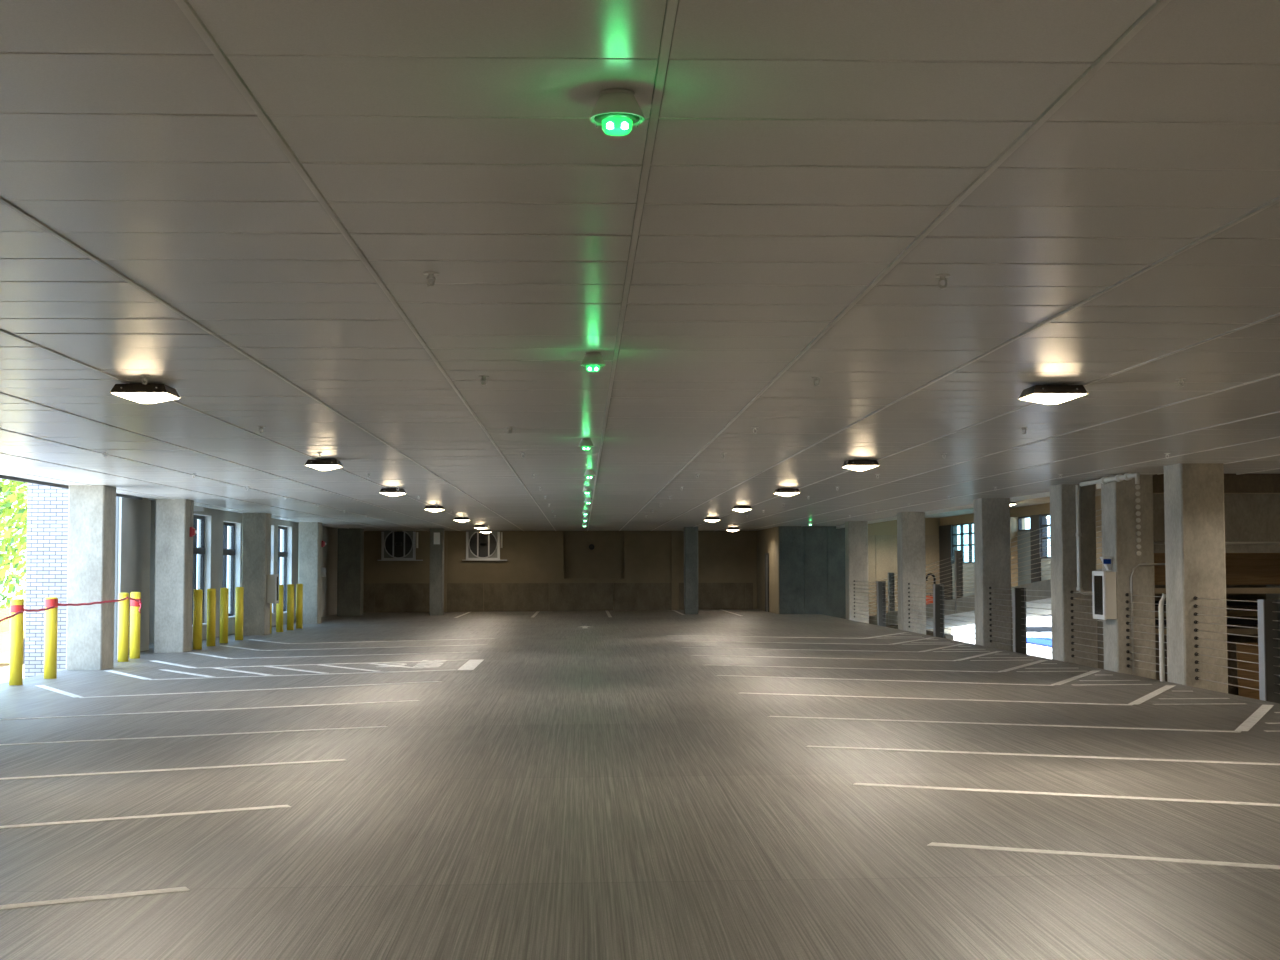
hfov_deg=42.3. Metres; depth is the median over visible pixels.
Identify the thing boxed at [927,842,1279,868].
stall line
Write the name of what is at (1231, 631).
beam
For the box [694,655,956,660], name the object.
stall line
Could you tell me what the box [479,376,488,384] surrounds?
sprinkler head
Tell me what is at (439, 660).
stall line
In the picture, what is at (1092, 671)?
parking line marking
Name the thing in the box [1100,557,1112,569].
sign
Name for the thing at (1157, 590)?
beam
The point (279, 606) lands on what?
bollard
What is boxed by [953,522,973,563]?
window
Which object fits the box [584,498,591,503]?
parking sensor
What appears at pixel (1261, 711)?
parking line marking
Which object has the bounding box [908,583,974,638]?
cable railing
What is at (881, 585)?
cable railing
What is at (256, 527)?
concrete column
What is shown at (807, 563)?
wall
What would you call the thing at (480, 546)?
exhaust fan
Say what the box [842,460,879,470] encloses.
ceiling lamp
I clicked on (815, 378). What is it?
sprinkler head
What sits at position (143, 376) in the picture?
sprinkler head
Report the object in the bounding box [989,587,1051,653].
cable railing
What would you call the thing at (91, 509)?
concrete column
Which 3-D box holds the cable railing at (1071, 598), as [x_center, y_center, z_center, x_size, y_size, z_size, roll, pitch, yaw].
[7.365,2.382,26.973,0.052,1.132,2.172,0,-3,-2]
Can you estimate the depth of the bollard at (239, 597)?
39.35 m
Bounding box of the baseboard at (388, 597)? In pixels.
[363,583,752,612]
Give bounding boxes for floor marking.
[378,663,405,666]
[413,660,446,667]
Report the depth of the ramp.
45.91 m
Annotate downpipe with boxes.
[1158,593,1165,680]
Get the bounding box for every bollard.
[9,599,23,684]
[44,597,57,678]
[118,593,128,661]
[130,592,140,658]
[193,589,202,649]
[206,588,215,645]
[219,588,228,642]
[235,587,243,639]
[270,603,271,632]
[276,585,283,631]
[287,584,293,629]
[296,584,302,628]
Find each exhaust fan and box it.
[378,531,422,560]
[462,531,506,560]
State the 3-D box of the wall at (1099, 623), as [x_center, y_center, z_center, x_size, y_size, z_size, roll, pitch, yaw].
[9.267,4.008,44.704,0.230,2.400,33.000,0,-3,-2]
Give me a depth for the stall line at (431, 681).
22.95 m
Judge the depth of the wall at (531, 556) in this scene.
63.63 m
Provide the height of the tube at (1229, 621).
0.090 m
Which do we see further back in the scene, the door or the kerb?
the kerb
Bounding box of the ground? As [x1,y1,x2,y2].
[0,597,1051,682]
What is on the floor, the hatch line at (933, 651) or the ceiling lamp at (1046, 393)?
the hatch line at (933, 651)
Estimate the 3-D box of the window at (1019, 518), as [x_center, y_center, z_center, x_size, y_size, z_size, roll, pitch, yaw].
[11.810,1.334,50.546,0.100,0.450,1.600,0,-3,-2]
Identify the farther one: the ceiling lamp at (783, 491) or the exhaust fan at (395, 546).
the exhaust fan at (395, 546)
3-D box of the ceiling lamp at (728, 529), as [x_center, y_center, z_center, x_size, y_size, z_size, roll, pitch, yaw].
[3.284,1.759,58.540,0.430,0.140,0.430,0,-3,-2]
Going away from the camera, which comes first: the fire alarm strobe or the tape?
the tape
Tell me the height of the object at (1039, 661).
0.015 m
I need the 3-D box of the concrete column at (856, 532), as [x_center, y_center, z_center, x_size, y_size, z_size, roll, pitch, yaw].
[6.661,3.303,50.822,0.600,4.061,0.680,0,-3,-2]
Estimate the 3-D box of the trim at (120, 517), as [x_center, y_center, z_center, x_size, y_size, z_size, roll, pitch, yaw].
[-10.298,2.049,32.731,0.120,3.700,0.310,0,-3,-2]
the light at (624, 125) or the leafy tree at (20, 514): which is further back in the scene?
the leafy tree at (20, 514)
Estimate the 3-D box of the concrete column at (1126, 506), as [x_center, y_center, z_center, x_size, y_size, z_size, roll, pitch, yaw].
[7.551,1.966,25.546,0.600,4.061,0.734,0,-3,-2]
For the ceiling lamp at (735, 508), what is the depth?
37.50 m
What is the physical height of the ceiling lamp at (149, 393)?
0.140 m
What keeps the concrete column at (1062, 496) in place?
on the ground
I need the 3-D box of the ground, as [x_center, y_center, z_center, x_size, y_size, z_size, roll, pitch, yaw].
[9.119,3.767,25.172,140.000,1.420,230.000,0,-3,-2]
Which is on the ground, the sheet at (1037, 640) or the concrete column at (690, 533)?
the sheet at (1037, 640)
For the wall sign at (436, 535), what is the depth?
59.03 m
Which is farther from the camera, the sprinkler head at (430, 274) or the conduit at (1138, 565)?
the conduit at (1138, 565)
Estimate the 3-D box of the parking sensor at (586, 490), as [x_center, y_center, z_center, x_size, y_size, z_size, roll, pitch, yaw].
[-0.927,0.184,28.936,0.166,0.118,0.166,0,-3,-2]
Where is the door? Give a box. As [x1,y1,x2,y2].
[765,553,768,611]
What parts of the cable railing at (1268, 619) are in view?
post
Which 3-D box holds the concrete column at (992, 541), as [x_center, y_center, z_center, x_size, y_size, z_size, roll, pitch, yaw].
[7.252,2.414,34.026,0.600,4.061,0.680,0,-3,-2]
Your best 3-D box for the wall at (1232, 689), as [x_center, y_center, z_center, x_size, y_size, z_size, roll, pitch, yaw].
[9.684,2.929,29.044,2.600,2.500,0.200,0,-3,-2]
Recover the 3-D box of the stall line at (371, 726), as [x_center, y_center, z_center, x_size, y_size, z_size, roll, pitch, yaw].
[-4.907,2.561,16.436,4.900,0.036,0.105,1,-3,-24]
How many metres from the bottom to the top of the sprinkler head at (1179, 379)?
0.066 m
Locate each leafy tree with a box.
[0,479,27,607]
[0,481,26,584]
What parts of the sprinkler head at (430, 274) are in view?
frame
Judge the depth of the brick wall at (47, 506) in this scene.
32.56 m
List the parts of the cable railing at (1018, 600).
post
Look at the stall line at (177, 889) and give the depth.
8.38 m
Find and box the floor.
[0,609,1279,959]
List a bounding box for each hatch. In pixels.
[161,669,214,676]
[215,668,270,674]
[264,666,324,673]
[321,665,382,671]
[368,663,413,667]
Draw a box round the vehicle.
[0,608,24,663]
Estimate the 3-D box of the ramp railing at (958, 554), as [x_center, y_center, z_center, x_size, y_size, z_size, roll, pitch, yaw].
[8.978,2.741,46.264,0.200,3.283,30.001,0,-3,-2]
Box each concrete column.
[66,485,115,669]
[154,499,193,652]
[242,513,270,634]
[298,522,321,623]
[337,528,363,615]
[429,528,443,614]
[684,527,697,614]
[845,521,868,622]
[897,512,925,634]
[973,498,1011,650]
[1050,484,1097,667]
[1101,475,1155,678]
[1164,463,1227,692]
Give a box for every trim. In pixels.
[0,475,141,499]
[114,496,125,659]
[148,498,203,510]
[836,483,1100,528]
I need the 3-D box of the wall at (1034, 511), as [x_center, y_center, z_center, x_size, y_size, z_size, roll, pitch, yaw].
[11.338,2.686,43.905,1.750,4.950,36.880,0,-3,-2]
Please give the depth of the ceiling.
7.29 m
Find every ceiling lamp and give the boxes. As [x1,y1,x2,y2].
[110,383,180,403]
[305,459,342,470]
[379,488,405,495]
[424,506,444,511]
[454,517,469,521]
[474,525,486,528]
[480,530,490,533]
[704,517,719,521]
[727,528,738,531]
[732,506,751,511]
[774,488,799,495]
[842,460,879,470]
[1018,384,1087,403]
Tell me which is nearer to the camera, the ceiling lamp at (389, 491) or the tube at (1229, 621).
the tube at (1229, 621)
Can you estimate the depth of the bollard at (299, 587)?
46.85 m
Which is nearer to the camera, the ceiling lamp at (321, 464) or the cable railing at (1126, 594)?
the ceiling lamp at (321, 464)
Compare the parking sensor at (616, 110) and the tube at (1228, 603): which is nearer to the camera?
the parking sensor at (616, 110)
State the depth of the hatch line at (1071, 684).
22.53 m
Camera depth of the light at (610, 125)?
4.86 m
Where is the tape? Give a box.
[0,596,141,621]
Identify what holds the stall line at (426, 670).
on the floor
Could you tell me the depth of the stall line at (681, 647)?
32.66 m
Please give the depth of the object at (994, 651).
29.95 m
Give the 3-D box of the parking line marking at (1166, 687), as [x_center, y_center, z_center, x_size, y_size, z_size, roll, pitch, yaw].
[6.465,2.696,20.836,0.125,0.015,3.216,-1,-3,25]
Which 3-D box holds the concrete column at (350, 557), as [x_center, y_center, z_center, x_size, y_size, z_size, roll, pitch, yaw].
[-10.367,3.311,59.280,0.830,3.141,0.800,0,-3,-2]
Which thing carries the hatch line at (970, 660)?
on the floor
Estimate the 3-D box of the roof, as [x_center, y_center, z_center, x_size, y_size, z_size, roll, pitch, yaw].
[0.876,-0.529,23.456,24.600,0.659,81.700,0,-3,-2]
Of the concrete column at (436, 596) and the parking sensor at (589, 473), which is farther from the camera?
the concrete column at (436, 596)
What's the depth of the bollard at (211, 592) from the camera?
36.36 m
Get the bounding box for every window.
[192,513,210,626]
[223,521,240,617]
[271,525,273,613]
[278,525,291,613]
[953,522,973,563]
[1018,516,1029,531]
[1041,513,1050,558]
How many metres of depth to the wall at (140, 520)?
40.81 m
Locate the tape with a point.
(49, 603)
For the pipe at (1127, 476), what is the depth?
24.93 m
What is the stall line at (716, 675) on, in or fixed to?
on the floor
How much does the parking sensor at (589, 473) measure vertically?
0.118 m
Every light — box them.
[607,122,613,129]
[621,122,627,129]
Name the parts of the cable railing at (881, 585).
post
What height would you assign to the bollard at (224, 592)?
1.285 m
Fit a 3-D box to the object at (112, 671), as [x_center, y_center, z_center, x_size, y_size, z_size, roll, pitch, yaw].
[-8.219,3.120,26.522,0.125,0.014,2.747,2,-4,-30]
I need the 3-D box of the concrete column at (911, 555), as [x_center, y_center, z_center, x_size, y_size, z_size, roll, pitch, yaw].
[6.958,2.857,42.389,0.600,4.061,0.680,0,-3,-2]
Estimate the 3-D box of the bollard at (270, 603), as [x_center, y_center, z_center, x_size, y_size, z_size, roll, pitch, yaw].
[-9.754,3.400,43.415,0.191,1.285,0.191,0,-3,-2]
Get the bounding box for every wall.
[24,483,68,677]
[124,498,337,653]
[364,531,756,612]
[757,526,845,618]
[868,518,951,634]
[886,606,1103,668]
[939,496,1279,600]
[1153,474,1279,552]
[1155,585,1265,694]
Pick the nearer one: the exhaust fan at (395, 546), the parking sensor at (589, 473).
the parking sensor at (589, 473)
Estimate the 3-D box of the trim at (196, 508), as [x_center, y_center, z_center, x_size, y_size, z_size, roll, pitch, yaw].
[-10.648,1.169,48.963,0.320,0.229,28.600,0,-3,-2]
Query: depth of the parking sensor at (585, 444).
18.08 m
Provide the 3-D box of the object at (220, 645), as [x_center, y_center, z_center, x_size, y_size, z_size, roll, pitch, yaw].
[-8.531,3.588,35.380,0.125,0.014,2.747,2,-4,-30]
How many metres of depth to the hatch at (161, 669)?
26.67 m
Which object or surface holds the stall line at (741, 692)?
on the floor
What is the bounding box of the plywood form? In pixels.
[1154,553,1279,584]
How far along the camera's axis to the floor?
11.55 m
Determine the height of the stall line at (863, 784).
0.035 m
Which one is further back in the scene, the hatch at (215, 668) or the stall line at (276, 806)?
the hatch at (215, 668)
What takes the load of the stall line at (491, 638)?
on the floor
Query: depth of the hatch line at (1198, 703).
19.32 m
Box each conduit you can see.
[1131,563,1164,674]
[1154,542,1279,543]
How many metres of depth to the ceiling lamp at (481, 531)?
60.94 m
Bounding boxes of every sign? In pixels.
[434,533,439,543]
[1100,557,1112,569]
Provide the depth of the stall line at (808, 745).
14.25 m
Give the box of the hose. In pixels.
[926,573,935,583]
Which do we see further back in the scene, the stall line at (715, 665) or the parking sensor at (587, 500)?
the parking sensor at (587, 500)
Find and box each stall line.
[0,700,419,719]
[0,726,387,745]
[0,759,346,779]
[0,805,290,828]
[0,887,189,909]
[78,681,443,697]
[149,670,445,679]
[203,660,455,667]
[230,652,464,658]
[261,645,464,650]
[288,638,493,643]
[666,635,822,637]
[681,647,912,651]
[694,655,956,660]
[695,641,889,644]
[715,665,995,671]
[716,675,1053,685]
[741,692,1133,704]
[767,716,1240,731]
[805,745,1279,764]
[852,783,1279,806]
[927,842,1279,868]
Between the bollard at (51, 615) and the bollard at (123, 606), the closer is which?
the bollard at (51, 615)
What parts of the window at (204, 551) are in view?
frame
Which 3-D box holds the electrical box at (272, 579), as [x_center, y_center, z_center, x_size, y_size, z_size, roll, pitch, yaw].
[-9.487,2.810,42.805,0.230,0.760,0.420,0,-3,-2]
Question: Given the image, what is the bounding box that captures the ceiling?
[0,0,1279,530]
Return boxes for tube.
[1155,600,1257,605]
[1155,619,1257,624]
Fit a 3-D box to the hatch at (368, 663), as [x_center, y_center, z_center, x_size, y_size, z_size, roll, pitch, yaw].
[-4.285,3.188,28.463,0.120,0.010,1.601,2,-4,-34]
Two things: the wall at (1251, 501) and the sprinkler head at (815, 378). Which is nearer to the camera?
the sprinkler head at (815, 378)
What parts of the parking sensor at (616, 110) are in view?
plate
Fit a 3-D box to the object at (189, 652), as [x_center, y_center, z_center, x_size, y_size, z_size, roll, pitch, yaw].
[-8.424,3.429,32.361,0.125,0.014,2.747,2,-4,-30]
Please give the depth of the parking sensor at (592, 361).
10.82 m
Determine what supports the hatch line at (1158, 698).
on the floor
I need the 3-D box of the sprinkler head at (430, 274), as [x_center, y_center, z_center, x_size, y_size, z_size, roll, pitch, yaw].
[-0.998,-0.956,7.901,0.076,0.066,0.074,0,-3,-2]
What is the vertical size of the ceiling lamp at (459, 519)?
0.140 m
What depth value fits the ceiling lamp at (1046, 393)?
12.62 m
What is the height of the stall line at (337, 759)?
0.036 m
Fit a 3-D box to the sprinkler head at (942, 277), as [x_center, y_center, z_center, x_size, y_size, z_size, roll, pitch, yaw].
[1.461,-0.955,7.988,0.076,0.066,0.074,0,-3,-2]
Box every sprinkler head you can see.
[140,375,149,383]
[423,272,438,286]
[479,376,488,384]
[812,377,821,385]
[935,274,949,288]
[1176,378,1185,386]
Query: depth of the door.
60.01 m
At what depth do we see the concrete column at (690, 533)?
57.41 m
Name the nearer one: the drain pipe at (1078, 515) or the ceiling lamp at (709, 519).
the drain pipe at (1078, 515)
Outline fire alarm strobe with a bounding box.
[190,500,196,536]
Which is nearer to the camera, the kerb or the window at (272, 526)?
the window at (272, 526)
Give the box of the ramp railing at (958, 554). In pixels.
[869,509,1101,622]
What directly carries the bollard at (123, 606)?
on the floor
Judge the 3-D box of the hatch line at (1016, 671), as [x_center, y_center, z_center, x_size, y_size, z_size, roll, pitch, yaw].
[6.324,2.938,25.406,1.072,0.011,0.100,0,-3,1]
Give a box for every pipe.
[1076,485,1091,594]
[1079,473,1139,485]
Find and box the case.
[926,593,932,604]
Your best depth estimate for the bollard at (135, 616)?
31.45 m
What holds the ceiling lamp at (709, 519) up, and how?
attached to the ceiling
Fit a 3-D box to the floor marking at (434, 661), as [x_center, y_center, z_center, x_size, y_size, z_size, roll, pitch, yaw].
[-3.638,3.183,28.512,0.458,0.020,2.548,0,-3,-2]
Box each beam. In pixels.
[1155,588,1279,593]
[1155,611,1257,616]
[1155,629,1257,633]
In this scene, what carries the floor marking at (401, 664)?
on the floor
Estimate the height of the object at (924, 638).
0.015 m
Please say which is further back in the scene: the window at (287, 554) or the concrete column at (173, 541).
the window at (287, 554)
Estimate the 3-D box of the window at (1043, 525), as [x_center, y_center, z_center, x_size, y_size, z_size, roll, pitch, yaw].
[11.897,1.629,48.079,0.100,1.300,1.300,0,-3,-2]
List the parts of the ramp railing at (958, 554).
post, post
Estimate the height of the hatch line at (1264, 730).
0.011 m
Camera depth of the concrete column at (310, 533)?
50.79 m
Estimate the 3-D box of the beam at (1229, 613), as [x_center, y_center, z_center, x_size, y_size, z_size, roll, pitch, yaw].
[9.802,2.307,28.540,2.400,0.090,0.120,0,-3,-2]
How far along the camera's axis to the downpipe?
23.12 m
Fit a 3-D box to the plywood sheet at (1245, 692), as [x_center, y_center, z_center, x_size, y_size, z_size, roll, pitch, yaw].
[9.873,3.351,26.789,0.380,1.420,0.130,0,-3,-2]
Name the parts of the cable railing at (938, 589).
post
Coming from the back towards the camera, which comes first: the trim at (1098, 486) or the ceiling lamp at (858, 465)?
the trim at (1098, 486)
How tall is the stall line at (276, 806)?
0.037 m
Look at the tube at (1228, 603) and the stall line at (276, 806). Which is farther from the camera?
the tube at (1228, 603)
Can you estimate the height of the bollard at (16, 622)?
1.285 m
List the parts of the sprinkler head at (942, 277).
frame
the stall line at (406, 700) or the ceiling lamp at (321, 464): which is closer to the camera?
the stall line at (406, 700)
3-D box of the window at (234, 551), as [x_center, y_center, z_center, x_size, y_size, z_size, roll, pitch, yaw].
[-10.726,2.335,43.067,0.270,2.500,2.160,0,-3,-2]
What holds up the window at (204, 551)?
in the wall at (140, 520)
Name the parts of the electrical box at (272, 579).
door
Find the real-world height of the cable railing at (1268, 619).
1.520 m
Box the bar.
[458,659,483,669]
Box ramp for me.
[869,568,1269,628]
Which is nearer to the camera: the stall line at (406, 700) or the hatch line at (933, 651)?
the stall line at (406, 700)
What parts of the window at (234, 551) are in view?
frame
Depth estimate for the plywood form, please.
27.23 m
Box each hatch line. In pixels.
[933,651,980,651]
[970,660,1001,660]
[984,657,1026,657]
[1016,671,1077,671]
[1071,684,1152,684]
[1079,680,1139,680]
[1154,703,1245,704]
[1158,698,1229,698]
[1264,730,1279,731]
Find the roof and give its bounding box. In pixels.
[151,473,1279,517]
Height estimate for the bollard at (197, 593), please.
1.285 m
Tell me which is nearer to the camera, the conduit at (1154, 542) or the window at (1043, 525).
the conduit at (1154, 542)
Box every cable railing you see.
[854,580,897,626]
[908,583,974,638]
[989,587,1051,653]
[1070,591,1103,661]
[1125,593,1166,672]
[1193,596,1279,703]
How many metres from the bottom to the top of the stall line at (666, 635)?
0.035 m
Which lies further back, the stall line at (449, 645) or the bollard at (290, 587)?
the bollard at (290, 587)
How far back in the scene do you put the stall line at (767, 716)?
17.05 m
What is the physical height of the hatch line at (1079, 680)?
0.010 m
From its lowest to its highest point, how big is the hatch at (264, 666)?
0.014 m
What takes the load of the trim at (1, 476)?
attached to the wall at (140, 520)
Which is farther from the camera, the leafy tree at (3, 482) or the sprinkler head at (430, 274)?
the leafy tree at (3, 482)
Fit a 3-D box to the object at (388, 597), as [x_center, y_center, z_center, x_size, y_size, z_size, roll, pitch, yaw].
[-3.384,4.530,63.435,15.476,1.154,0.070,0,-3,-2]
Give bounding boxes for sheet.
[1027,637,1051,646]
[1236,643,1259,699]
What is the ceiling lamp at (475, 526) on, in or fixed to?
attached to the ceiling
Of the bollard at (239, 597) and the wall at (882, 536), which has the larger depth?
the wall at (882, 536)
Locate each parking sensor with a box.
[579,439,593,449]
[580,352,605,371]
[582,487,591,493]
[584,470,594,477]
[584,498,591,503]
[589,88,644,135]
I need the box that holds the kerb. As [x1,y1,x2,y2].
[1027,626,1051,631]
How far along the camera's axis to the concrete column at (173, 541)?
33.73 m
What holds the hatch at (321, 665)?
on the floor
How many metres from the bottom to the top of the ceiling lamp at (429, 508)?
0.140 m
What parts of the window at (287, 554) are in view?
frame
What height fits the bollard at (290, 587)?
1.285 m
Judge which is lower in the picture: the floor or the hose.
the floor

